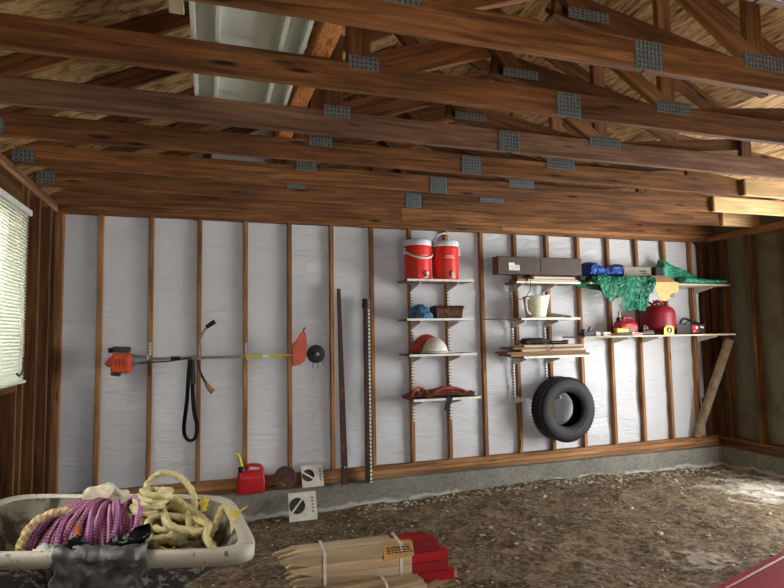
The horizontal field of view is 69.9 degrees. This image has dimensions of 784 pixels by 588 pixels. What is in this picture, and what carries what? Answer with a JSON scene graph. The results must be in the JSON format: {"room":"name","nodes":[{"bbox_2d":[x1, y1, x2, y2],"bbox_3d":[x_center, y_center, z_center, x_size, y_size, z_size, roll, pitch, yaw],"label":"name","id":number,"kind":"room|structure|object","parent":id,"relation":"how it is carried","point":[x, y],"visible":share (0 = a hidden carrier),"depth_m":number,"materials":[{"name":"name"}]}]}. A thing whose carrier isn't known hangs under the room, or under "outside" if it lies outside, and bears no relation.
{"room":"garage","nodes":[
{"label":"garage","id":0,"kind":"room"},
{"bbox_2d":[0,152,57,498],"bbox_3d":[-1.871,0.226,1.587,0.120,2.620,6.720,0,-5,-18],"label":"wall","id":1,"kind":"structure","parent":0,"point":[25,408],"depth_m":4.20,"materials":[{"name":"brown wood"}]},
{"bbox_2d":[0,208,8,310],"bbox_3d":[-2.224,-0.067,2.535,0.050,1.190,2.640,0,-5,-18],"label":"window","id":2,"kind":"structure","parent":1,"relation":"in","point":[0,208],"depth_m":3.77,"materials":[{"name":"clear glass"}]},
{"bbox_2d":[0,188,32,387],"bbox_3d":[-2.091,-0.091,2.580,0.061,1.179,2.650,0,-5,-18],"label":"window blind","id":3,"kind":"object","parent":1,"relation":"attached to","point":[11,323],"visible":1,"depth_m":3.56,"materials":[{"name":"plastic"}]},
{"bbox_2d":[104,320,324,441],"bbox_3d":[-1.488,0.745,4.879,1.834,1.042,0.180,0,-5,-16],"label":"string trimmer","id":4,"kind":"object","parent":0,"point":[121,361],"visible":1,"depth_m":4.80,"materials":[{"name":"metal"}]},
{"bbox_2d":[49,93,718,494],"bbox_3d":[0.548,-0.190,5.868,7.330,4.140,0.100,0,-5,-18],"label":"wall","id":5,"kind":"structure","parent":0,"point":[135,278],"depth_m":5.43,"materials":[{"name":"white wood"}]},
{"bbox_2d":[147,343,150,359],"bbox_3d":[-2.085,0.493,4.804,0.022,0.152,0.206,0,-5,-18],"label":"wall hook","id":6,"kind":"object","parent":5,"relation":"attached to","point":[149,343],"visible":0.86,"depth_m":4.89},
{"bbox_2d":[245,343,247,359],"bbox_3d":[-1.310,0.519,5.055,0.022,0.154,0.206,0,-5,-18],"label":"wall hook","id":7,"kind":"object","parent":5,"relation":"attached to","point":[245,343],"visible":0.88,"depth_m":5.14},
{"bbox_2d":[410,284,451,420],"bbox_3d":[0.397,0.548,5.710,0.428,1.450,0.014,0,-5,-18],"label":"shelf standards","id":8,"kind":"object","parent":5,"relation":"attached to","point":[411,303],"visible":0.56,"depth_m":5.68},
{"bbox_2d":[397,304,473,328],"bbox_3d":[0.433,0.222,5.586,0.705,0.242,0.296,0,-5,-18],"label":"wall shelf","id":9,"kind":"object","parent":8,"relation":"attached to","point":[452,321],"depth_m":5.46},
{"bbox_2d":[429,305,463,317],"bbox_3d":[0.548,0.181,5.615,0.300,0.132,0.194,0,-5,-18],"label":"basket","id":10,"kind":"object","parent":9,"relation":"on","point":[442,311],"visible":0.91,"depth_m":5.54,"materials":[{"name":"wicker"}]},
{"bbox_2d":[398,279,473,291],"bbox_3d":[0.438,-0.086,5.614,0.705,0.095,0.294,0,-5,-18],"label":"wall shelf","id":11,"kind":"object","parent":8,"relation":"attached to","point":[452,283],"visible":1,"depth_m":5.55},
{"bbox_2d":[403,239,432,278],"bbox_3d":[0.256,-0.338,5.559,0.311,0.408,0.304,1,-5,-24],"label":"cooler","id":12,"kind":"object","parent":11,"relation":"on","point":[417,253],"visible":0.93,"depth_m":5.45,"materials":[{"name":"red plastic"}]},
{"bbox_2d":[431,232,459,278],"bbox_3d":[0.535,-0.379,5.663,0.284,0.496,0.284,-3,-5,22],"label":"cooler","id":13,"kind":"object","parent":11,"relation":"on","point":[446,253],"visible":0.89,"depth_m":5.54,"materials":[{"name":"red plastic"}]},
{"bbox_2d":[399,352,476,362],"bbox_3d":[0.452,0.634,5.545,0.700,0.095,0.322,0,-5,-18],"label":"wall shelf","id":14,"kind":"object","parent":8,"relation":"attached to","point":[452,355],"visible":0.98,"depth_m":5.45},
{"bbox_2d":[408,334,434,353],"bbox_3d":[0.344,0.496,5.604,0.386,0.191,0.238,0,-5,-18],"label":"hard hat","id":15,"kind":"object","parent":14,"relation":"on","point":[418,344],"visible":0.66,"depth_m":5.53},
{"bbox_2d":[420,338,448,353],"bbox_3d":[0.418,0.501,5.442,0.297,0.153,0.216,0,-5,-18],"label":"hard hat","id":16,"kind":"object","parent":14,"relation":"on","point":[433,345],"visible":1,"depth_m":5.37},
{"bbox_2d":[403,395,480,405],"bbox_3d":[0.492,1.058,5.530,0.705,0.095,0.310,0,-5,-18],"label":"wall shelf","id":17,"kind":"object","parent":8,"relation":"attached to","point":[416,401],"visible":0.69,"depth_m":5.42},
{"bbox_2d":[402,386,476,410],"bbox_3d":[0.469,1.014,5.500,0.731,0.245,0.279,0,-5,-18],"label":"harness","id":18,"kind":"object","parent":17,"relation":"on","point":[447,391],"visible":1,"depth_m":5.40,"materials":[{"name":"leather"}]},
{"bbox_2d":[510,285,547,397],"bbox_3d":[1.486,0.492,6.070,0.422,1.240,0.014,0,-5,-18],"label":"shelf standards","id":19,"kind":"object","parent":5,"relation":"attached to","point":[511,293],"visible":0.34,"depth_m":6.03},
{"bbox_2d":[515,396,560,402],"bbox_3d":[1.536,1.117,5.903,0.412,0.071,0.238,0,-5,-18],"label":"brackets","id":20,"kind":"object","parent":19,"relation":"attached to","point":[517,399],"visible":0.68,"depth_m":5.87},
{"bbox_2d":[505,281,580,291],"bbox_3d":[1.620,-0.075,6.020,0.775,0.095,0.252,0,-5,-18],"label":"wall shelf","id":21,"kind":"object","parent":19,"relation":"attached to","point":[547,285],"visible":0.98,"depth_m":5.97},
{"bbox_2d":[509,278,525,281],"bbox_3d":[1.343,-0.142,5.896,0.184,0.030,0.159,0,-5,-18],"label":"wood offcut","id":22,"kind":"object","parent":21,"relation":"on","point":[517,279],"visible":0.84,"depth_m":5.82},
{"bbox_2d":[526,279,577,281],"bbox_3d":[1.668,-0.135,6.028,0.624,0.022,0.242,0,-5,-18],"label":"board","id":23,"kind":"object","parent":21,"relation":"on","point":[550,280],"visible":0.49,"depth_m":5.92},
{"bbox_2d":[526,276,574,279],"bbox_3d":[1.682,-0.161,6.035,0.514,0.022,0.240,0,-5,-18],"label":"board","id":24,"kind":"object","parent":23,"relation":"on","point":[533,277],"visible":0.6,"depth_m":5.93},
{"bbox_2d":[523,275,562,277],"bbox_3d":[1.619,-0.183,6.016,0.400,0.019,0.150,0,-5,-18],"label":"board","id":25,"kind":"object","parent":24,"relation":"on","point":[528,275],"visible":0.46,"depth_m":5.95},
{"bbox_2d":[492,256,581,299],"bbox_3d":[1.556,-0.160,5.924,1.007,0.453,0.177,0,-5,-18],"label":"box","id":26,"kind":"object","parent":25,"relation":"on","point":[501,265],"visible":1,"depth_m":5.87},
{"bbox_2d":[507,318,580,327],"bbox_3d":[1.616,0.306,5.967,0.710,0.095,0.292,0,-5,-18],"label":"wall shelf","id":27,"kind":"object","parent":19,"relation":"attached to","point":[516,322],"visible":0.91,"depth_m":5.91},
{"bbox_2d":[483,318,519,319],"bbox_3d":[1.117,0.255,5.690,0.410,0.014,0.030,0,-5,-18],"label":"thin slat","id":28,"kind":"object","parent":27,"relation":"on","point":[500,318],"visible":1,"depth_m":5.68,"materials":[{"name":"brown wood"}]},
{"bbox_2d":[523,294,550,317],"bbox_3d":[1.525,0.129,5.915,0.313,0.252,0.268,-1,-4,-3],"label":"pitcher","id":29,"kind":"object","parent":27,"relation":"on","point":[535,305],"visible":0.8,"depth_m":5.81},
{"bbox_2d":[530,317,563,317],"bbox_3d":[1.621,0.243,5.840,0.400,0.008,0.020,0,-5,-17],"label":"lath","id":30,"kind":"object","parent":27,"relation":"on","point":[530,317],"visible":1,"depth_m":5.83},
{"bbox_2d":[546,312,570,317],"bbox_3d":[1.766,0.232,6.009,0.300,0.068,0.100,0,-5,-18],"label":"wood offcut","id":31,"kind":"object","parent":27,"relation":"on","point":[548,313],"visible":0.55,"depth_m":5.96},
{"bbox_2d":[510,355,583,364],"bbox_3d":[1.641,0.697,5.943,0.720,0.095,0.292,0,-5,-18],"label":"wall shelf","id":32,"kind":"object","parent":19,"relation":"attached to","point":[549,359],"visible":0.81,"depth_m":5.86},
{"bbox_2d":[498,352,588,356],"bbox_3d":[1.608,0.638,5.935,0.942,0.024,0.276,0,-5,-18],"label":"board","id":33,"kind":"object","parent":32,"relation":"on","point":[579,353],"visible":0.83,"depth_m":5.80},
{"bbox_2d":[495,350,585,354],"bbox_3d":[1.573,0.613,5.931,0.933,0.024,0.279,0,-5,-18],"label":"board","id":34,"kind":"object","parent":33,"relation":"on","point":[567,351],"visible":0.87,"depth_m":5.81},
{"bbox_2d":[509,348,586,351],"bbox_3d":[1.657,0.590,5.955,0.786,0.022,0.272,0,-5,-18],"label":"board","id":35,"kind":"object","parent":34,"relation":"on","point":[559,349],"visible":0.68,"depth_m":5.82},
{"bbox_2d":[500,346,581,349],"bbox_3d":[1.580,0.568,5.942,0.832,0.022,0.276,0,-5,-18],"label":"board","id":36,"kind":"object","parent":35,"relation":"on","point":[554,347],"visible":0.86,"depth_m":5.80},
{"bbox_2d":[511,344,582,346],"bbox_3d":[1.644,0.546,5.954,0.710,0.020,0.271,0,-5,-18],"label":"board","id":37,"kind":"object","parent":36,"relation":"on","point":[534,345],"visible":0.9,"depth_m":5.85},
{"bbox_2d":[514,338,552,350],"bbox_3d":[1.462,0.521,5.808,0.422,0.140,0.161,0,-5,-18],"label":"gun","id":38,"kind":"object","parent":37,"relation":"on","point":[524,341],"visible":1,"depth_m":5.79,"materials":[{"name":"metal"}]},
{"bbox_2d":[550,340,568,343],"bbox_3d":[1.770,0.508,5.941,0.212,0.045,0.046,0,-5,-18],"label":"flashlight","id":39,"kind":"object","parent":37,"relation":"on","point":[562,341],"visible":0.98,"depth_m":5.93,"materials":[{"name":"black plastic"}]},
{"bbox_2d":[531,376,594,442],"bbox_3d":[1.826,1.225,5.984,0.682,0.682,0.226,0,-5,-18],"label":"tire","id":40,"kind":"object","parent":19,"relation":"hanging from","point":[580,421],"visible":1,"depth_m":5.90,"materials":[{"name":"rubber"}]},
{"bbox_2d":[562,333,735,343],"bbox_3d":[2.922,0.509,6.325,2.060,0.093,0.388,0,-5,-18],"label":"wall shelf","id":41,"kind":"object","parent":5,"relation":"attached to","point":[645,338],"visible":1,"depth_m":6.26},
{"bbox_2d":[580,327,593,335],"bbox_3d":[2.095,0.403,6.028,0.140,0.099,0.080,0,-5,-18],"label":"bench vise","id":42,"kind":"object","parent":41,"relation":"on","point":[583,332],"visible":0.96,"depth_m":6.00,"materials":[{"name":"metal"}]},
{"bbox_2d":[600,332,610,335],"bbox_3d":[2.305,0.432,6.059,0.100,0.040,0.066,1,-5,-24],"label":"box","id":43,"kind":"object","parent":41,"relation":"on","point":[601,333],"visible":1,"depth_m":6.03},
{"bbox_2d":[614,328,629,334],"bbox_3d":[2.508,0.411,6.117,0.161,0.080,0.056,0,-5,-15],"label":"pack","id":44,"kind":"object","parent":41,"relation":"on","point":[619,331],"visible":0.98,"depth_m":6.09},
{"bbox_2d":[613,311,638,335],"bbox_3d":[2.622,0.330,6.299,0.225,0.270,0.164,0,-4,-12],"label":"gas can","id":45,"kind":"object","parent":41,"relation":"on","point":[620,322],"visible":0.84,"depth_m":6.24,"materials":[{"name":"red plastic"}]},
{"bbox_2d":[630,332,642,334],"bbox_3d":[2.689,0.438,6.171,0.142,0.041,0.042,0,-5,-18],"label":"box","id":46,"kind":"object","parent":41,"relation":"on","point":[631,333],"visible":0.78,"depth_m":6.15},
{"bbox_2d":[639,325,653,334],"bbox_3d":[2.822,0.399,6.234,0.171,0.112,0.076,0,-5,-18],"label":"tool","id":47,"kind":"object","parent":41,"relation":"on","point":[644,329],"visible":0.99,"depth_m":6.21,"materials":[{"name":"metal"}]},
{"bbox_2d":[640,300,675,334],"bbox_3d":[3.032,0.265,6.400,0.372,0.400,0.372,0,-5,-18],"label":"gas cylinder","id":48,"kind":"object","parent":41,"relation":"on","point":[656,317],"visible":0.8,"depth_m":6.26,"materials":[{"name":"metal"}]},
{"bbox_2d":[663,326,673,334],"bbox_3d":[3.061,0.399,6.194,0.140,0.098,0.028,0,-5,-18],"label":"tape measure","id":49,"kind":"object","parent":41,"relation":"on","point":[667,330],"visible":1,"depth_m":6.19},
{"bbox_2d":[672,317,704,334],"bbox_3d":[3.421,0.371,6.527,0.410,0.196,0.178,0,-5,-18],"label":"charger","id":50,"kind":"object","parent":41,"relation":"on","point":[696,328],"visible":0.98,"depth_m":6.46,"materials":[{"name":"black plastic"}]},
{"bbox_2d":[585,282,729,322],"bbox_3d":[3.020,0.114,6.448,1.975,0.460,0.300,0,-5,-18],"label":"wall shelf","id":51,"kind":"object","parent":5,"relation":"attached to","point":[699,288],"visible":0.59,"depth_m":6.66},
{"bbox_2d":[573,274,655,310],"bbox_3d":[2.430,-0.008,6.217,0.994,0.418,0.350,0,-5,-18],"label":"tarp","id":52,"kind":"object","parent":51,"relation":"on","point":[635,292],"visible":0.98,"depth_m":6.12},
{"bbox_2d":[581,261,624,276],"bbox_3d":[2.326,-0.279,6.265,0.555,0.166,0.248,0,-5,-18],"label":"tarp","id":53,"kind":"object","parent":52,"relation":"on","point":[589,268],"visible":0.77,"depth_m":6.17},
{"bbox_2d":[620,266,650,277],"bbox_3d":[2.773,-0.208,6.447,0.406,0.190,0.169,0,-5,-18],"label":"cardboard box","id":54,"kind":"object","parent":51,"relation":"on","point":[635,272],"visible":0.48,"depth_m":6.38,"materials":[{"name":"beige"}]},
{"bbox_2d":[651,267,663,275],"bbox_3d":[3.082,-0.211,6.548,0.130,0.200,0.120,1,-5,-24],"label":"case","id":55,"kind":"object","parent":51,"relation":"on","point":[654,270],"visible":0.39,"depth_m":6.50,"materials":[{"name":"black plastic"}]},
{"bbox_2d":[646,275,678,300],"bbox_3d":[3.047,-0.064,6.381,0.357,0.303,0.232,0,-5,-18],"label":"cardboard","id":56,"kind":"object","parent":51,"relation":"hanging from","point":[665,287],"visible":0.81,"depth_m":6.29,"materials":[{"name":"beige"}]},
{"bbox_2d":[657,259,726,283],"bbox_3d":[3.563,-0.258,6.646,0.958,0.302,0.281,0,-5,-18],"label":"tarp","id":57,"kind":"object","parent":51,"relation":"on","point":[673,272],"visible":0.61,"depth_m":6.56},
{"bbox_2d":[0,0,783,212],"bbox_3d":[1.531,-1.726,2.685,7.850,1.655,7.100,0,-5,-18],"label":"ceiling","id":58,"kind":"structure","parent":0,"point":[103,13],"depth_m":3.77,"materials":[{"name":"brown wood"}]},
{"bbox_2d":[49,92,712,236],"bbox_3d":[0.472,-1.420,5.901,7.573,1.645,0.038,0,-5,-18],"label":"roof truss","id":59,"kind":"object","parent":58,"relation":"attached to","point":[71,196],"visible":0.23,"depth_m":5.53,"materials":[{"name":"brown wood"}]},
{"bbox_2d":[0,0,783,145],"bbox_3d":[1.334,-1.637,3.253,7.573,1.645,0.085,0,-5,-18],"label":"roof truss","id":60,"kind":"object","parent":58,"relation":"attached to","point":[404,72],"visible":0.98,"depth_m":2.82,"materials":[{"name":"brown wood"}]},
{"bbox_2d":[189,1,313,105],"bbox_3d":[-0.556,-1.169,2.256,0.495,0.053,2.400,0,-5,-18],"label":"door","id":61,"kind":"structure","parent":60,"relation":"on","point":[208,22],"depth_m":2.53,"materials":[{"name":"metal"}]},
{"bbox_2d":[276,21,344,137],"bbox_3d":[-0.311,-1.163,2.567,0.091,0.085,2.601,1,-5,-19],"label":"wood strip","id":62,"kind":"object","parent":60,"relation":"on","point":[325,37],"visible":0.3,"depth_m":2.59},
{"bbox_2d":[0,3,783,179],"bbox_3d":[1.149,-1.590,3.821,7.573,1.645,0.085,0,-5,-18],"label":"roof truss","id":63,"kind":"object","parent":58,"relation":"attached to","point":[368,118],"visible":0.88,"depth_m":3.37,"materials":[{"name":"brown wood"}]},
{"bbox_2d":[0,8,783,198],"bbox_3d":[0.994,-1.551,4.299,7.574,1.645,0.121,0,-5,-18],"label":"roof truss","id":64,"kind":"object","parent":58,"relation":"attached to","point":[21,122],"visible":0.7,"depth_m":3.86,"materials":[{"name":"brown wood"}]},
{"bbox_2d":[2,30,783,215],"bbox_3d":[0.818,-1.507,4.839,7.574,1.645,0.120,0,-5,-18],"label":"roof truss","id":65,"kind":"object","parent":58,"relation":"attached to","point":[40,153],"visible":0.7,"depth_m":4.46,"materials":[{"name":"brown wood"}]},
{"bbox_2d":[28,46,760,227],"bbox_3d":[0.651,-1.465,5.352,7.574,1.645,0.116,0,-5,-18],"label":"roof truss","id":66,"kind":"object","parent":58,"relation":"attached to","point":[47,177],"visible":0.57,"depth_m":4.97,"materials":[{"name":"brown wood"}]},
{"bbox_2d":[187,0,783,98],"bbox_3d":[1.507,-1.680,2.722,7.573,1.645,0.085,0,-5,-18],"label":"roof truss","id":67,"kind":"object","parent":58,"relation":"attached to","point":[596,34],"visible":1,"depth_m":2.43,"materials":[{"name":"brown wood"}]},
{"bbox_2d":[746,0,783,8],"bbox_3d":[1.680,-1.723,2.191,7.573,1.645,0.085,0,-5,-18],"label":"roof truss","id":68,"kind":"object","parent":58,"relation":"attached to","point":[779,4],"visible":1,"depth_m":2.01,"materials":[{"name":"brown wood"}]},
{"bbox_2d":[167,0,184,14],"bbox_3d":[-0.695,-1.232,1.709,0.060,0.100,1.200,0,-5,-18],"label":"wood strip","id":69,"kind":"object","parent":68,"relation":"on","point":[174,6],"visible":1,"depth_m":2.23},
{"bbox_2d":[213,445,723,522],"bbox_3d":[0.630,2.128,5.769,7.600,0.650,0.340,0,-5,-18],"label":"wall","id":70,"kind":"structure","parent":0,"point":[270,503],"depth_m":5.63,"materials":[{"name":"concrete"}]},
{"bbox_2d":[234,453,264,494],"bbox_3d":[-1.281,1.597,5.027,0.267,0.360,0.124,1,-5,-20],"label":"gas can","id":71,"kind":"object","parent":70,"relation":"on","point":[249,481],"visible":1,"depth_m":4.99,"materials":[{"name":"red plastic"}]},
{"bbox_2d":[274,466,296,489],"bbox_3d":[-0.975,1.675,5.112,0.210,0.210,0.069,0,-5,-18],"label":"saw blade","id":72,"kind":"object","parent":70,"relation":"on","point":[285,478],"visible":1,"depth_m":5.10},
{"bbox_2d":[301,464,323,487],"bbox_3d":[-0.737,1.687,5.194,0.203,0.186,0.121,0,-5,-18],"label":"sign","id":73,"kind":"object","parent":70,"relation":"in","point":[311,475],"visible":1,"depth_m":5.19,"materials":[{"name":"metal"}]},
{"bbox_2d":[337,288,347,485],"bbox_3d":[-0.464,0.862,5.303,0.078,1.840,0.105,0,-5,-18],"label":"metal bar","id":74,"kind":"object","parent":70,"relation":"on","point":[343,437],"visible":1,"depth_m":5.29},
{"bbox_2d":[362,299,371,482],"bbox_3d":[-0.236,0.915,5.398,0.080,1.740,0.116,0,-5,-18],"label":"steel post","id":75,"kind":"object","parent":70,"relation":"on","point":[365,302],"visible":1,"depth_m":5.37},
{"bbox_2d":[185,466,783,587],"bbox_3d":[1.674,1.735,2.291,7.390,0.132,7.300,0,-5,-18],"label":"floor","id":76,"kind":"structure","parent":0,"point":[684,566],"depth_m":4.49,"materials":[{"name":"soil"}]},
{"bbox_2d":[0,469,254,587],"bbox_3d":[-1.413,1.333,2.497,1.826,0.929,0.838,-1,-4,4],"label":"wheelbarrow","id":77,"kind":"object","parent":76,"relation":"on","point":[167,568],"depth_m":2.37,"materials":[{"name":"plastic"}]},
{"bbox_2d":[15,507,80,550],"bbox_3d":[-1.424,1.024,2.320,0.166,0.241,0.237,-1,-4,3],"label":"rope","id":78,"kind":"object","parent":77,"relation":"on","point":[26,532],"visible":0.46,"depth_m":2.31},
{"bbox_2d":[75,524,79,534],"bbox_3d":[-1.180,1.020,2.263,0.253,0.149,0.096,-1,-4,3],"label":"tag","id":79,"kind":"object","parent":77,"relation":"on","point":[77,528],"visible":0.18,"depth_m":2.29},
{"bbox_2d":[34,524,154,587],"bbox_3d":[-1.174,1.080,2.166,0.546,0.320,0.214,-1,-4,0],"label":"plastic bag","id":80,"kind":"object","parent":77,"relation":"hanging from","point":[118,562],"visible":0.98,"depth_m":2.09,"materials":[{"name":"plastic"}]},
{"bbox_2d":[79,482,129,501],"bbox_3d":[-1.419,1.002,2.770,0.230,0.134,0.162,0,-5,-18],"label":"rag","id":81,"kind":"object","parent":77,"relation":"in","point":[113,490],"visible":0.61,"depth_m":2.75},
{"bbox_2d":[288,491,317,522],"bbox_3d":[-0.792,1.887,4.976,0.250,0.230,0.137,0,-5,-15],"label":"sign","id":82,"kind":"object","parent":76,"relation":"in","point":[302,505],"visible":1,"depth_m":4.97,"materials":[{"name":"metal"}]},
{"bbox_2d":[200,466,783,587],"bbox_3d":[1.258,1.834,3.575,6.911,0.143,4.225,0,-5,-18],"label":"gravel","id":83,"kind":"object","parent":76,"relation":"on","point":[698,469],"visible":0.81,"depth_m":5.21,"materials":[{"name":"gravel"}]},
{"bbox_2d":[714,551,783,587],"bbox_3d":[1.537,1.293,1.630,1.400,0.800,0.750,2,-5,-34],"label":"case","id":84,"kind":"object","parent":76,"relation":"on","point":[769,573],"visible":1,"depth_m":1.81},
{"bbox_3d":[-0.092,1.719,1.917,0.543,0.073,0.345,0,-5,-18],"label":"timber","id":85,"kind":"object","parent":76,"relation":"on","visible":0},
{"bbox_3d":[-0.093,1.645,1.923,0.520,0.073,0.340,0,-5,-18],"label":"timber","id":86,"kind":"object","parent":85,"relation":"on","visible":0},
{"bbox_3d":[-0.094,1.570,1.929,0.543,0.073,0.345,0,-5,-18],"label":"timber","id":87,"kind":"object","parent":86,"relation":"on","visible":0},
{"bbox_3d":[-0.096,1.495,1.934,0.523,0.073,0.345,0,-5,-18],"label":"timber","id":88,"kind":"object","parent":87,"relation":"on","visible":0},
{"bbox_3d":[-0.097,1.420,1.940,0.540,0.073,0.340,0,-5,-18],"label":"timber","id":89,"kind":"object","parent":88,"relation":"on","visible":0},
{"bbox_3d":[-0.098,1.345,1.946,0.523,0.073,0.345,0,-5,-18],"label":"timber","id":90,"kind":"object","parent":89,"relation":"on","visible":0},
{"bbox_3d":[-0.100,1.271,1.952,0.543,0.073,0.345,0,-5,-18],"label":"timber","id":91,"kind":"object","parent":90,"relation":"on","visible":0},
{"bbox_3d":[-0.101,1.196,1.957,0.520,0.073,0.340,0,-5,-18],"label":"timber","id":92,"kind":"object","parent":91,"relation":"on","visible":0},
{"bbox_3d":[-0.102,1.133,1.962,0.543,0.049,0.345,0,-5,-18],"label":"timber","id":93,"kind":"object","parent":92,"relation":"on","visible":0},
{"bbox_2d":[306,566,453,587],"bbox_3d":[-0.053,1.063,2.069,0.590,0.036,0.036,0,-5,-15],"label":"wooden stake","id":94,"kind":"object","parent":93,"relation":"on","point":[447,574],"visible":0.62,"depth_m":2.11,"materials":[{"name":"brown wood"}]},
{"bbox_2d":[291,559,448,586],"bbox_3d":[-0.075,1.026,2.066,0.590,0.036,0.036,0,-5,-15],"label":"wooden stake","id":95,"kind":"object","parent":94,"relation":"on","point":[308,581],"visible":0.82,"depth_m":2.05,"materials":[{"name":"brown wood"}]},
{"bbox_2d":[291,546,447,575],"bbox_3d":[-0.075,0.989,2.069,0.590,0.036,0.036,0,-5,-15],"label":"wooden stake","id":96,"kind":"object","parent":95,"relation":"on","point":[442,553],"visible":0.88,"depth_m":2.05,"materials":[{"name":"brown wood"}]},
{"bbox_2d":[280,537,438,566],"bbox_3d":[-0.113,0.951,2.062,0.590,0.036,0.036,0,-5,-15],"label":"wooden stake","id":97,"kind":"object","parent":96,"relation":"on","point":[303,559],"visible":0.88,"depth_m":2.04,"materials":[{"name":"brown wood"}]},
{"bbox_2d":[381,539,413,560],"bbox_3d":[0.019,0.953,2.093,0.118,0.055,0.050,0,-5,-16],"label":"paper label","id":98,"kind":"object","parent":97,"relation":"attached to","point":[392,552],"visible":1,"depth_m":2.08,"materials":[{"name":"orange"}]},
{"bbox_2d":[387,545,412,553],"bbox_3d":[0.029,0.951,2.076,0.100,0.031,0.002,0,-5,-15],"label":"print","id":99,"kind":"object","parent":98,"relation":"attached to","point":[407,549],"depth_m":2.08,"materials":[{"name":"black"}]},
{"bbox_3d":[-0.077,1.066,2.101,0.590,0.036,0.061,0,-5,-18],"label":"wooden stake","id":100,"kind":"object","parent":93,"relation":"on","visible":0},
{"bbox_2d":[286,574,304,580],"bbox_3d":[-0.099,1.029,2.100,0.590,0.036,0.036,0,-5,-15],"label":"wooden stake","id":101,"kind":"object","parent":100,"relation":"on","point":[292,577],"visible":0.06,"depth_m":2.02,"materials":[{"name":"brown wood"}]},
{"bbox_2d":[285,544,440,569],"bbox_3d":[-0.100,0.992,2.103,0.590,0.036,0.036,0,-5,-15],"label":"wooden stake","id":102,"kind":"object","parent":101,"relation":"on","point":[289,567],"visible":0.14,"depth_m":2.02,"materials":[{"name":"brown wood"}]},
{"bbox_2d":[278,534,433,559],"bbox_3d":[-0.127,0.954,2.099,0.590,0.036,0.036,0,-5,-15],"label":"wooden stake","id":103,"kind":"object","parent":102,"relation":"on","point":[297,551],"visible":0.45,"depth_m":2.09,"materials":[{"name":"brown wood"}]},
{"bbox_2d":[319,541,326,586],"bbox_3d":[-0.255,1.010,2.059,0.011,0.160,0.126,0,-5,-15],"label":"strap","id":104,"kind":"object","parent":103,"relation":"attached to","point":[320,542],"visible":0.67,"depth_m":2.00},
{"bbox_3d":[-0.092,1.069,2.138,0.590,0.036,0.061,0,-5,-18],"label":"wooden stake","id":105,"kind":"object","parent":93,"relation":"on","visible":0},
{"bbox_2d":[284,570,292,575],"bbox_3d":[-0.112,1.032,2.137,0.590,0.036,0.036,0,-5,-15],"label":"wooden stake","id":106,"kind":"object","parent":105,"relation":"on","point":[288,573],"visible":0.06,"depth_m":2.06,"materials":[{"name":"brown wood"}]},
{"bbox_2d":[391,532,402,574],"bbox_3d":[0.019,1.011,2.134,0.011,0.160,0.126,0,-5,-15],"label":"strap","id":107,"kind":"object","parent":106,"relation":"attached to","point":[393,533],"visible":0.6,"depth_m":2.08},
{"bbox_3d":[-0.122,0.994,2.136,0.590,0.036,0.061,0,-5,-18],"label":"wooden stake","id":108,"kind":"object","parent":106,"relation":"on","visible":0},
{"bbox_2d":[272,531,425,556],"bbox_3d":[-0.155,0.957,2.132,0.590,0.036,0.036,0,-5,-15],"label":"wooden stake","id":109,"kind":"object","parent":108,"relation":"on","point":[279,553],"visible":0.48,"depth_m":2.12,"materials":[{"name":"brown wood"}]},
{"bbox_3d":[-0.131,1.083,1.893,0.559,0.036,0.094,0,-5,-18],"label":"wooden stake","id":110,"kind":"object","parent":93,"relation":"on","visible":0},
{"bbox_2d":[390,580,426,587],"bbox_3d":[-0.137,1.046,1.889,0.560,0.036,0.036,1,-5,-25],"label":"wooden stake","id":111,"kind":"object","parent":110,"relation":"on","point":[419,584],"visible":1,"depth_m":1.98,"materials":[{"name":"brown wood"}]},
{"bbox_3d":[-0.135,1.086,1.933,0.559,0.036,0.094,0,-5,-18],"label":"wooden stake","id":112,"kind":"object","parent":93,"relation":"on","visible":0},
{"bbox_2d":[366,576,423,587],"bbox_3d":[-0.146,1.048,1.926,0.560,0.036,0.036,1,-5,-25],"label":"wooden stake","id":113,"kind":"object","parent":112,"relation":"on","point":[417,578],"visible":0.5,"depth_m":2.01,"materials":[{"name":"brown wood"}]},
{"bbox_2d":[425,567,456,587],"bbox_3d":[0.158,1.087,2.107,0.249,0.044,0.022,3,-6,-44],"label":"stick","id":114,"kind":"object","parent":112,"relation":"on","point":[433,583],"visible":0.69,"depth_m":2.10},
{"bbox_3d":[-0.152,1.089,1.966,0.559,0.036,0.094,0,-5,-18],"label":"wooden stake","id":115,"kind":"object","parent":93,"relation":"on","visible":0},
{"bbox_2d":[343,573,416,587],"bbox_3d":[-0.168,1.051,1.958,0.560,0.036,0.036,1,-5,-25],"label":"wooden stake","id":116,"kind":"object","parent":115,"relation":"on","point":[410,575],"visible":0.5,"depth_m":2.02,"materials":[{"name":"brown wood"}]},
{"bbox_2d":[377,575,388,587],"bbox_3d":[-0.040,1.044,1.996,0.059,0.084,0.178,2,-5,-30],"label":"strap","id":117,"kind":"object","parent":116,"relation":"attached to","point":[380,576],"visible":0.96,"depth_m":2.01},
{"bbox_3d":[-0.181,1.091,1.995,0.559,0.036,0.094,0,-5,-18],"label":"wooden stake","id":118,"kind":"object","parent":93,"relation":"on","visible":0},
{"bbox_2d":[319,575,397,587],"bbox_3d":[-0.194,1.054,1.987,0.560,0.036,0.036,1,-5,-25],"label":"wooden stake","id":119,"kind":"object","parent":118,"relation":"on","point":[354,582],"visible":0.33,"depth_m":2.01,"materials":[{"name":"brown wood"}]},
{"bbox_2d":[707,200,783,479],"bbox_3d":[5.042,0.503,3.752,0.240,3.435,7.000,0,-5,-18],"label":"wall","id":120,"kind":"structure","parent":0,"point":[750,392],"depth_m":6.43,"materials":[{"name":"brown wood"}]},
{"bbox_2d":[692,338,733,437],"bbox_3d":[3.786,1.110,6.614,0.495,1.181,0.100,-3,-5,29],"label":"wooden board","id":121,"kind":"object","parent":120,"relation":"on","point":[727,345],"visible":1,"depth_m":6.58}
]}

